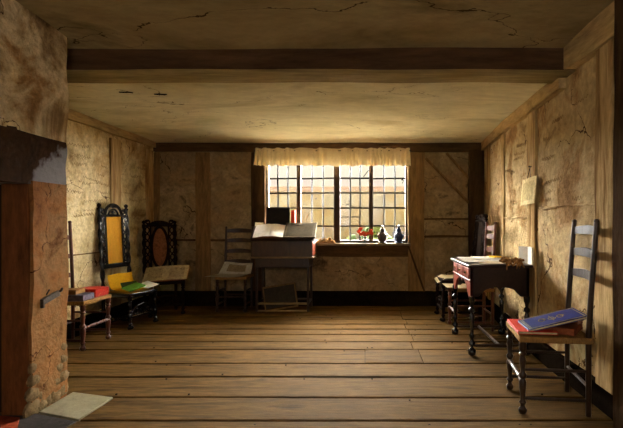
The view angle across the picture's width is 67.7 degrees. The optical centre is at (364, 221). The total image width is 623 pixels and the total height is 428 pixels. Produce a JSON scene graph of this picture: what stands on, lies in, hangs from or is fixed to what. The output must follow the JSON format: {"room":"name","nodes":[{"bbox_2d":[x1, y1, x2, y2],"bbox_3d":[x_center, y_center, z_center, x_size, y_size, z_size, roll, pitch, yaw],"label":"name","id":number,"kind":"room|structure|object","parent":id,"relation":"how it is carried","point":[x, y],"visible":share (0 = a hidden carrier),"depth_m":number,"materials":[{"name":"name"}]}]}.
{"room":"old cottage room","nodes":[
{"label":"old cottage room","id":0,"kind":"room"},
{"bbox_2d":[66,120,153,319],"bbox_3d":[-2.955,-0.050,4.600,0.182,2.360,3.284,0,0,1],"label":"wall","id":1,"kind":"structure","parent":0,"point":[87,162],"depth_m":4.89,"materials":[{"name":"paint"}]},
{"bbox_2d":[73,251,104,255],"bbox_3d":[-2.902,0.327,4.085,0.054,0.018,2.171,0,0,1],"label":"timber","id":2,"kind":"structure","parent":1,"relation":"attached to","point":[103,251],"depth_m":4.74,"materials":[{"name":"brown wood"}]},
{"bbox_2d":[66,294,153,338],"bbox_3d":[-2.880,1.047,4.600,0.075,0.180,3.202,0,0,1],"label":"baseboard","id":3,"kind":"structure","parent":1,"relation":"attached to","point":[120,310],"depth_m":5.13,"materials":[{"name":"black wood"}]},
{"bbox_2d":[68,109,155,147],"bbox_3d":[-2.874,-1.083,4.600,0.092,0.184,3.201,0,0,1],"label":"timber","id":4,"kind":"structure","parent":1,"relation":"attached to","point":[75,116],"depth_m":5.05,"materials":[{"name":"brown wood"}]},
{"bbox_2d":[109,138,120,306],"bbox_3d":[-2.870,0.005,5.268,0.056,1.910,0.198,0,0,0],"label":"timber","id":5,"kind":"structure","parent":1,"relation":"attached to","point":[114,144],"depth_m":5.25,"materials":[{"name":"brown wood"}]},
{"bbox_2d":[145,149,153,295],"bbox_3d":[-2.847,0.005,6.062,0.058,1.910,0.187,0,0,0],"label":"timber","id":6,"kind":"structure","parent":1,"relation":"attached to","point":[149,170],"depth_m":6.03,"materials":[{"name":"brown wood"}]},
{"bbox_2d":[0,306,614,427],"bbox_3d":[-0.600,1.179,2.800,4.800,0.101,7.400,0,0,0],"label":"floor","id":7,"kind":"structure","parent":0,"point":[322,366],"depth_m":3.42,"materials":[{"name":"brown wood"}]},
{"bbox_2d":[0,0,112,427],"bbox_3d":[-2.298,-0.058,1.109,1.365,2.423,3.859,0,0,0],"label":"fireplace","id":8,"kind":"object","parent":7,"relation":"on","point":[34,93],"visible":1,"depth_m":2.69,"materials":[{"name":"paint"}]},
{"bbox_2d":[66,221,110,350],"bbox_3d":[-2.670,0.559,4.250,0.418,1.143,0.449,0,0,0],"label":"chair","id":9,"kind":"object","parent":7,"relation":"on","point":[82,304],"visible":0.48,"depth_m":4.43,"materials":[{"name":"red wood"}]},
{"bbox_2d":[68,292,93,301],"bbox_3d":[-2.600,0.669,4.115,0.250,0.052,0.190,0,0,-4],"label":"book","id":10,"kind":"object","parent":9,"relation":"on","point":[84,296],"visible":0.61,"depth_m":4.03,"materials":[{"name":"paper"}]},
{"bbox_2d":[68,288,85,294],"bbox_3d":[-2.655,0.623,4.130,0.206,0.040,0.156,0,0,-2],"label":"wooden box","id":11,"kind":"object","parent":10,"relation":"on","point":[72,291],"visible":0.55,"depth_m":4.10,"materials":[{"name":"brown wood"}]},
{"bbox_2d":[83,286,108,297],"bbox_3d":[-2.575,0.658,4.340,0.200,0.075,0.200,0,0,3],"label":"book","id":12,"kind":"object","parent":9,"relation":"on","point":[98,291],"visible":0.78,"depth_m":4.32,"materials":[{"name":"red paper"}]},
{"bbox_2d":[97,203,158,329],"bbox_3d":[-2.604,0.461,5.065,0.463,1.339,0.433,0,0,15],"label":"chair","id":13,"kind":"object","parent":7,"relation":"on","point":[113,224],"visible":0.91,"depth_m":5.06,"materials":[{"name":"brown wood"}]},
{"bbox_2d":[107,272,145,291],"bbox_3d":[-2.584,0.654,5.060,0.269,0.181,0.360,0,0,15],"label":"cloth","id":14,"kind":"object","parent":13,"relation":"on","point":[114,280],"visible":0.59,"depth_m":5.04,"materials":[{"name":"yellow fabric"}]},
{"bbox_2d":[121,281,136,287],"bbox_3d":[-2.587,0.682,5.049,0.163,0.058,0.096,0,0,-35],"label":"book","id":15,"kind":"object","parent":14,"relation":"on","point":[123,284],"visible":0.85,"depth_m":5.04,"materials":[{"name":"paper"}]},
{"bbox_2d":[121,282,145,291],"bbox_3d":[-2.503,0.703,4.975,0.140,0.076,0.203,0,0,26],"label":"book","id":16,"kind":"object","parent":13,"relation":"on","point":[134,286],"visible":1,"depth_m":4.96,"materials":[{"name":"paper"}]},
{"bbox_2d":[141,281,157,287],"bbox_3d":[-2.434,0.698,5.152,0.170,0.057,0.171,0,0,19],"label":"paper sheet","id":17,"kind":"object","parent":13,"relation":"on","point":[148,284],"visible":0.8,"depth_m":5.18,"materials":[{"name":"white paper"}]},
{"bbox_2d":[142,219,184,317],"bbox_3d":[-2.502,0.549,5.706,0.423,1.162,0.463,0,0,-36],"label":"chair","id":18,"kind":"object","parent":7,"relation":"on","point":[160,243],"visible":0.81,"depth_m":5.82,"materials":[{"name":"black wood"}]},
{"bbox_2d":[142,265,189,282],"bbox_3d":[-2.399,0.624,5.555,0.516,0.189,0.187,0,0,-8],"label":"open book","id":19,"kind":"object","parent":18,"relation":"on","point":[172,272],"visible":0.99,"depth_m":5.54,"materials":[{"name":"paper"}]},
{"bbox_2d":[147,268,163,278],"bbox_3d":[-2.523,0.620,5.532,0.170,0.012,0.156,-3,42,-8],"label":"print","id":20,"kind":"object","parent":19,"relation":"attached to","point":[152,273],"depth_m":5.53},
{"bbox_2d":[169,267,184,276],"bbox_3d":[-2.276,0.608,5.568,0.170,0.014,0.156,-3,42,-8],"label":"print","id":21,"kind":"object","parent":19,"relation":"attached to","point":[173,271],"depth_m":5.57},
{"bbox_2d":[215,226,253,311],"bbox_3d":[-1.680,0.594,5.966,0.399,1.073,0.431,0,0,0],"label":"chair","id":22,"kind":"object","parent":7,"relation":"on","point":[244,278],"visible":0.83,"depth_m":6.10,"materials":[{"name":"brown wood"}]},
{"bbox_2d":[206,262,252,276],"bbox_3d":[-1.731,0.604,5.880,0.530,0.166,0.356,0,0,-6],"label":"newspaper","id":23,"kind":"object","parent":22,"relation":"on","point":[229,269],"visible":1,"depth_m":6.02,"materials":[{"name":"grey paper"}]},
{"bbox_2d":[226,264,246,271],"bbox_3d":[-1.686,0.603,6.034,0.255,0.100,0.046,0,0,-6],"label":"print","id":24,"kind":"object","parent":23,"relation":"attached to","point":[229,267],"depth_m":6.04},
{"bbox_2d":[262,282,297,309],"bbox_3d":[-1.094,0.967,5.938,0.473,0.376,0.075,0,0,0],"label":"framed board","id":25,"kind":"object","parent":7,"relation":"on","point":[286,292],"visible":0.77,"depth_m":5.94,"materials":[{"name":"wood"}]},
{"bbox_2d":[250,226,316,311],"bbox_3d":[-1.040,0.583,5.950,0.800,1.094,0.450,0,0,0],"label":"writing desk","id":26,"kind":"object","parent":7,"relation":"on","point":[266,252],"visible":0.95,"depth_m":5.76,"materials":[{"name":"brown wood"}]},
{"bbox_2d":[252,224,285,237],"bbox_3d":[-1.210,0.114,5.867,0.408,0.182,0.245,0,0,0],"label":"paper sheet","id":27,"kind":"object","parent":26,"relation":"on","point":[265,230],"visible":1,"depth_m":5.84,"materials":[{"name":"white paper"}]},
{"bbox_2d":[266,207,289,224],"bbox_3d":[-1.144,-0.070,6.060,0.300,0.250,0.040,0,0,-2],"label":"black folio","id":28,"kind":"object","parent":26,"relation":"on","point":[274,215],"visible":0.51,"depth_m":6.04,"materials":[{"name":"leather"}]},
{"bbox_2d":[291,210,295,222],"bbox_3d":[-0.945,-0.051,6.082,0.048,0.210,0.135,0,0,0],"label":"book","id":29,"kind":"object","parent":26,"relation":"on","point":[293,212],"visible":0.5,"depth_m":6.01,"materials":[{"name":"paper"}]},
{"bbox_2d":[283,223,316,237],"bbox_3d":[-0.827,0.104,5.887,0.406,0.204,0.282,0,0,0],"label":"open book","id":30,"kind":"object","parent":26,"relation":"on","point":[308,230],"visible":1,"depth_m":5.86,"materials":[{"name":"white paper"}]},
{"bbox_2d":[434,214,487,321],"bbox_3d":[1.125,0.519,5.440,0.553,1.222,0.473,0,0,0],"label":"chair","id":31,"kind":"object","parent":7,"relation":"on","point":[479,232],"visible":0.7,"depth_m":5.32,"materials":[{"name":"black wood"}]},
{"bbox_2d":[434,274,452,282],"bbox_3d":[1.040,0.672,5.440,0.400,0.073,0.400,0,0,0],"label":"paper sheet","id":32,"kind":"object","parent":31,"relation":"on","point":[441,275],"visible":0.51,"depth_m":5.45,"materials":[{"name":"beige paper"}]},
{"bbox_2d":[448,222,496,331],"bbox_3d":[1.147,0.564,4.930,0.462,1.133,0.389,0,0,0],"label":"chair","id":33,"kind":"object","parent":7,"relation":"on","point":[491,227],"visible":0.64,"depth_m":4.94,"materials":[{"name":"red wood"}]},
{"bbox_2d":[442,283,466,287],"bbox_3d":[1.030,0.680,4.930,0.360,0.007,0.300,0,0,0],"label":"paper sheet","id":34,"kind":"object","parent":33,"relation":"on","point":[447,285],"visible":0.55,"depth_m":4.93,"materials":[{"name":"beige paper"}]},
{"bbox_2d":[450,258,532,355],"bbox_3d":[1.137,0.746,4.255,0.546,0.768,0.810,0,0,0],"label":"table","id":35,"kind":"object","parent":7,"relation":"on","point":[477,278],"visible":0.93,"depth_m":3.88,"materials":[{"name":"brown wood"}]},
{"bbox_2d":[457,257,477,258],"bbox_3d":[1.020,0.353,4.520,0.200,0.002,0.260,0,0,-1],"label":"paper sheet","id":36,"kind":"object","parent":35,"relation":"on","point":[457,257],"visible":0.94,"depth_m":4.45,"materials":[{"name":"white paper"}]},
{"bbox_2d":[459,259,486,261],"bbox_3d":[0.970,0.348,4.130,0.200,0.002,0.260,0,0,-1],"label":"paper sheet","id":37,"kind":"object","parent":35,"relation":"on","point":[464,260],"visible":1,"depth_m":4.15,"materials":[{"name":"white paper"}]},
{"bbox_2d":[470,256,491,258],"bbox_3d":[1.180,0.351,4.560,0.200,0.003,0.260,0,0,-6],"label":"paper sheet","id":38,"kind":"object","parent":35,"relation":"on","point":[478,257],"visible":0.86,"depth_m":4.55,"materials":[{"name":"white paper"}]},
{"bbox_2d":[469,262,496,264],"bbox_3d":[1.020,0.360,4.020,0.200,0.002,0.260,0,0,3],"label":"paper sheet","id":39,"kind":"object","parent":35,"relation":"on","point":[473,263],"visible":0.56,"depth_m":3.90,"materials":[{"name":"white paper"}]},
{"bbox_2d":[479,261,502,263],"bbox_3d":[1.100,0.349,3.980,0.200,0.002,0.260,0,0,22],"label":"paper sheet","id":40,"kind":"object","parent":35,"relation":"on","point":[487,262],"visible":0.81,"depth_m":3.97,"materials":[{"name":"beige paper"}]},
{"bbox_2d":[499,256,524,269],"bbox_3d":[1.243,0.348,3.928,0.198,0.112,0.179,0,0,0],"label":"bundle","id":41,"kind":"object","parent":35,"relation":"on","point":[508,260],"visible":1,"depth_m":3.86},
{"bbox_2d":[519,246,532,264],"bbox_3d":[1.387,0.284,3.937,0.038,0.150,0.214,0,0,-12],"label":"book","id":42,"kind":"object","parent":35,"relation":"on","point":[525,252],"visible":0.93,"depth_m":3.95,"materials":[{"name":"paper"}]},
{"bbox_2d":[506,219,599,416],"bbox_3d":[1.163,0.556,2.890,0.466,1.148,0.443,0,0,7],"label":"chair","id":43,"kind":"object","parent":7,"relation":"on","point":[581,337],"visible":0.89,"depth_m":2.71,"materials":[{"name":"brown wood"}]},
{"bbox_2d":[507,319,557,334],"bbox_3d":[1.052,0.662,2.914,0.230,0.018,0.360,0,0,7],"label":"book","id":44,"kind":"object","parent":43,"relation":"on","point":[517,327],"visible":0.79,"depth_m":2.77,"materials":[{"name":"paper"}]},
{"bbox_2d":[518,307,586,330],"bbox_3d":[1.163,0.607,2.865,0.353,0.109,0.250,0,0,4],"label":"book","id":45,"kind":"object","parent":44,"relation":"on","point":[569,315],"visible":0.96,"depth_m":2.83,"materials":[{"name":"paper"}]},
{"bbox_2d":[545,321,582,335],"bbox_3d":[1.236,0.650,2.851,0.170,0.041,0.260,0,0,35],"label":"book","id":46,"kind":"object","parent":43,"relation":"on","point":[570,329],"visible":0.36,"depth_m":2.76,"materials":[{"name":"brown leather"}]},
{"bbox_2d":[160,152,467,290],"bbox_3d":[-0.600,-0.050,6.330,5.000,2.360,0.220,0,0,0],"label":"wall","id":47,"kind":"structure","parent":0,"point":[230,172],"depth_m":6.22,"materials":[{"name":"paint"}]},
{"bbox_2d":[154,152,160,290],"bbox_3d":[-2.814,-0.005,6.214,0.105,1.870,0.051,0,0,0],"label":"timber","id":48,"kind":"structure","parent":47,"relation":"attached to","point":[156,154],"depth_m":6.19,"materials":[{"name":"brown wood"}]},
{"bbox_2d":[170,239,195,240],"bbox_3d":[-2.530,0.244,6.224,0.480,0.030,0.032,0,0,0],"label":"timber","id":49,"kind":"structure","parent":47,"relation":"attached to","point":[173,239],"depth_m":6.21,"materials":[{"name":"brown wood"}]},
{"bbox_2d":[195,152,210,290],"bbox_3d":[-2.187,-0.005,6.218,0.207,1.870,0.044,0,0,0],"label":"timber","id":50,"kind":"structure","parent":47,"relation":"attached to","point":[202,159],"depth_m":6.20,"materials":[{"name":"brown wood"}]},
{"bbox_2d":[210,239,224,240],"bbox_3d":[-1.810,0.246,6.223,0.560,0.038,0.033,0,0,0],"label":"timber","id":51,"kind":"structure","parent":47,"relation":"attached to","point":[210,239],"depth_m":6.21,"materials":[{"name":"brown wood"}]},
{"bbox_2d":[251,152,265,290],"bbox_3d":[-1.442,-0.005,6.215,0.192,1.870,0.050,0,0,0],"label":"timber","id":52,"kind":"structure","parent":47,"relation":"attached to","point":[258,213],"depth_m":6.19,"materials":[{"name":"brown wood"}]},
{"bbox_2d":[153,142,480,151],"bbox_3d":[-0.630,-1.005,6.206,4.460,0.137,0.067,0,0,0],"label":"timber","id":53,"kind":"structure","parent":47,"relation":"attached to","point":[160,147],"depth_m":6.17,"materials":[{"name":"brown wood"}]},
{"bbox_2d":[157,291,482,305],"bbox_3d":[-0.640,1.032,6.213,4.520,0.205,0.035,0,0,0],"label":"baseboard","id":54,"kind":"structure","parent":47,"relation":"attached to","point":[192,298],"depth_m":6.20,"materials":[{"name":"black wood"}]},
{"bbox_2d":[266,165,410,245],"bbox_3d":[-0.386,-0.310,6.253,1.993,1.259,0.195,0,0,0],"label":"window","id":55,"kind":"structure","parent":47,"relation":"in","point":[370,242],"depth_m":6.30,"materials":[{"name":"brown wood"}]},
{"bbox_2d":[316,237,335,242],"bbox_3d":[-0.530,0.243,6.220,0.270,0.080,0.130,0,0,0],"label":"crumpled cloth","id":56,"kind":"object","parent":55,"relation":"on","point":[328,240],"visible":0.99,"depth_m":6.17,"materials":[{"name":"fabric"}]},
{"bbox_2d":[253,148,410,166],"bbox_3d":[-0.435,-0.863,6.102,2.110,0.249,0.115,0,0,0],"label":"valance","id":57,"kind":"object","parent":55,"relation":"attached to","point":[353,157],"visible":1,"depth_m":6.11,"materials":[{"name":"beige fabric"}]},
{"bbox_2d":[357,227,374,242],"bbox_3d":[0.015,0.178,6.225,0.255,0.212,0.066,0,0,0],"label":"flower vase","id":58,"kind":"object","parent":55,"relation":"on","point":[364,234],"visible":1,"depth_m":6.20,"materials":[{"name":"clear glass"}]},
{"bbox_2d":[376,225,387,242],"bbox_3d":[0.235,0.164,6.225,0.132,0.240,0.130,0,0,-40],"label":"jar","id":59,"kind":"object","parent":55,"relation":"on","point":[382,236],"visible":1,"depth_m":6.19,"materials":[{"name":"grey ceramic"}]},
{"bbox_2d":[393,225,404,242],"bbox_3d":[0.455,0.164,6.225,0.132,0.240,0.130,0,0,-40],"label":"jar","id":60,"kind":"object","parent":55,"relation":"on","point":[398,236],"visible":1,"depth_m":6.19,"materials":[{"name":"blue ceramic"}]},
{"bbox_2d":[316,246,407,256],"bbox_3d":[-0.386,0.382,6.220,1.933,0.182,0.040,0,0,0],"label":"timber","id":61,"kind":"structure","parent":47,"relation":"attached to","point":[327,251],"depth_m":6.20,"materials":[{"name":"brown wood"}]},
{"bbox_2d":[407,152,424,290],"bbox_3d":[0.690,-0.005,6.213,0.234,1.870,0.053,0,0,0],"label":"timber","id":62,"kind":"structure","parent":47,"relation":"attached to","point":[415,189],"depth_m":6.19,"materials":[{"name":"brown wood"}]},
{"bbox_2d":[407,246,424,291],"bbox_3d":[0.688,0.620,6.200,0.245,0.644,0.030,0,0,0],"label":"timber","id":63,"kind":"structure","parent":47,"relation":"attached to","point":[407,246],"depth_m":6.19,"materials":[{"name":"brown wood"}]},
{"bbox_2d":[424,235,467,237],"bbox_3d":[1.100,0.194,6.223,0.600,0.035,0.034,0,0,0],"label":"timber","id":64,"kind":"structure","parent":47,"relation":"attached to","point":[428,236],"depth_m":6.21,"materials":[{"name":"brown wood"}]},
{"bbox_2d":[424,218,467,219],"bbox_3d":[1.100,-0.040,6.222,0.600,0.024,0.036,0,0,0],"label":"timber","id":65,"kind":"structure","parent":47,"relation":"attached to","point":[424,218],"depth_m":6.21,"materials":[{"name":"brown wood"}]},
{"bbox_2d":[425,158,468,203],"bbox_3d":[1.120,-0.550,6.215,0.617,0.636,0.070,0,0,0],"label":"timber","id":66,"kind":"structure","parent":47,"relation":"attached to","point":[426,159],"depth_m":6.18,"materials":[{"name":"brown wood"}]},
{"bbox_2d":[446,152,468,178],"bbox_3d":[1.260,-0.750,6.215,0.338,0.375,0.060,0,0,0],"label":"timber","id":67,"kind":"structure","parent":47,"relation":"attached to","point":[447,153],"depth_m":6.19,"materials":[{"name":"brown wood"}]},
{"bbox_2d":[468,150,483,256],"bbox_3d":[1.498,-0.020,6.204,0.218,1.900,0.071,0,0,0],"label":"timber","id":68,"kind":"structure","parent":47,"relation":"attached to","point":[475,157],"depth_m":6.17,"materials":[{"name":"brown wood"}]},
{"bbox_2d":[15,0,613,142],"bbox_3d":[-0.650,-1.175,2.690,4.800,0.241,7.180,0,0,0],"label":"ceiling","id":69,"kind":"structure","parent":0,"point":[289,112],"depth_m":3.13,"materials":[{"name":"paint"}]},
{"bbox_2d":[66,47,575,83],"bbox_3d":[-0.750,-1.152,3.300,4.500,0.236,0.314,0,0,0],"label":"ceiling beam","id":70,"kind":"structure","parent":69,"relation":"attached to","point":[412,64],"depth_m":3.15,"materials":[{"name":"brown wood"}]},
{"bbox_2d":[484,56,595,375],"bbox_3d":[1.552,-0.070,2.696,0.271,2.400,7.096,0,0,1],"label":"wall","id":71,"kind":"structure","parent":0,"point":[566,122],"depth_m":3.48,"materials":[{"name":"paint"}]},
{"bbox_2d":[487,146,490,299],"bbox_3d":[1.582,0.005,5.828,0.051,1.950,0.172,0,0,4],"label":"timber","id":72,"kind":"structure","parent":71,"relation":"attached to","point":[488,147],"depth_m":5.79,"materials":[{"name":"brown wood"}]},
{"bbox_2d":[501,133,505,312],"bbox_3d":[1.518,0.005,5.011,0.052,1.950,0.134,0,0,4],"label":"timber","id":73,"kind":"structure","parent":71,"relation":"attached to","point":[503,134],"depth_m":4.96,"materials":[{"name":"brown wood"}]},
{"bbox_2d":[481,78,566,150],"bbox_3d":[1.499,-1.043,4.751,0.113,0.185,2.909,0,0,3],"label":"timber","id":74,"kind":"structure","parent":71,"relation":"attached to","point":[547,92],"depth_m":4.04,"materials":[{"name":"brown wood"}]},
{"bbox_2d":[527,109,537,316],"bbox_3d":[1.467,0.005,4.012,0.053,1.950,0.241,0,0,3],"label":"timber","id":75,"kind":"structure","parent":71,"relation":"attached to","point":[532,125],"depth_m":3.94,"materials":[{"name":"brown wood"}]},
{"bbox_2d":[520,166,536,205],"bbox_3d":[1.434,-0.316,3.980,0.078,0.342,0.340,0,0,0],"label":"paper","id":76,"kind":"object","parent":75,"relation":"hanging from","point":[528,192],"visible":0.96,"depth_m":3.95,"materials":[{"name":"paper"}]},
{"bbox_2d":[522,180,533,201],"bbox_3d":[1.405,-0.266,3.980,0.019,0.172,0.260,0,0,0],"label":"print","id":77,"kind":"object","parent":76,"relation":"attached to","point":[528,185],"depth_m":3.96},
{"bbox_2d":[482,295,612,419],"bbox_3d":[1.477,1.055,2.701,0.158,0.164,7.003,0,0,1],"label":"baseboard","id":78,"kind":"structure","parent":71,"relation":"attached to","point":[602,399],"depth_m":3.27,"materials":[{"name":"black wood"}]},
{"bbox_2d":[537,203,594,209],"bbox_3d":[1.456,-0.115,3.375,0.066,0.029,1.050,0,0,0],"label":"timber","id":79,"kind":"structure","parent":71,"relation":"attached to","point":[590,204],"depth_m":3.43,"materials":[{"name":"wood"}]},
{"bbox_2d":[564,1,613,69],"bbox_3d":[1.417,-1.158,1.250,0.115,0.248,4.100,0,0,0],"label":"timber","id":80,"kind":"structure","parent":71,"relation":"attached to","point":[599,31],"depth_m":2.82,"materials":[{"name":"brown wood"}]},
{"bbox_2d":[594,38,613,394],"bbox_3d":[1.436,-0.045,2.704,0.079,2.050,0.215,0,0,0],"label":"timber","id":81,"kind":"structure","parent":71,"relation":"attached to","point":[604,110],"depth_m":2.69,"materials":[{"name":"brown wood"}]},
{"bbox_2d":[612,0,622,427],"bbox_3d":[1.420,-0.070,2.442,0.110,2.400,0.216,0,0,0],"label":"timber","id":82,"kind":"structure","parent":71,"relation":"attached to","point":[617,225],"depth_m":2.49,"materials":[{"name":"brown wood"}]},
{"label":"outside","id":83,"kind":"structure","parent":0,"visible":0},
{"bbox_3d":[0.000,1.405,33.230,60.000,0.150,53.540,0,0,0],"label":"ground","id":84,"kind":"structure","parent":83,"visible":0},
{"bbox_2d":[270,186,404,239],"bbox_3d":[-1.450,0.090,16.450,16.300,2.480,3.100,0,0,0],"label":"house","id":85,"kind":"structure","parent":84,"relation":"on","point":[306,198],"depth_m":15.00,"materials":[{"name":"plaster"},{"name":"brick"}]},
{"bbox_2d":[346,227,393,239],"bbox_3d":[0.093,0.750,12.256,1.790,1.302,1.224,0,0,0],"label":"bush","id":86,"kind":"object","parent":84,"relation":"on","point":[376,229],"visible":0.02,"depth_m":12.02,"materials":[{"name":"green plant"}]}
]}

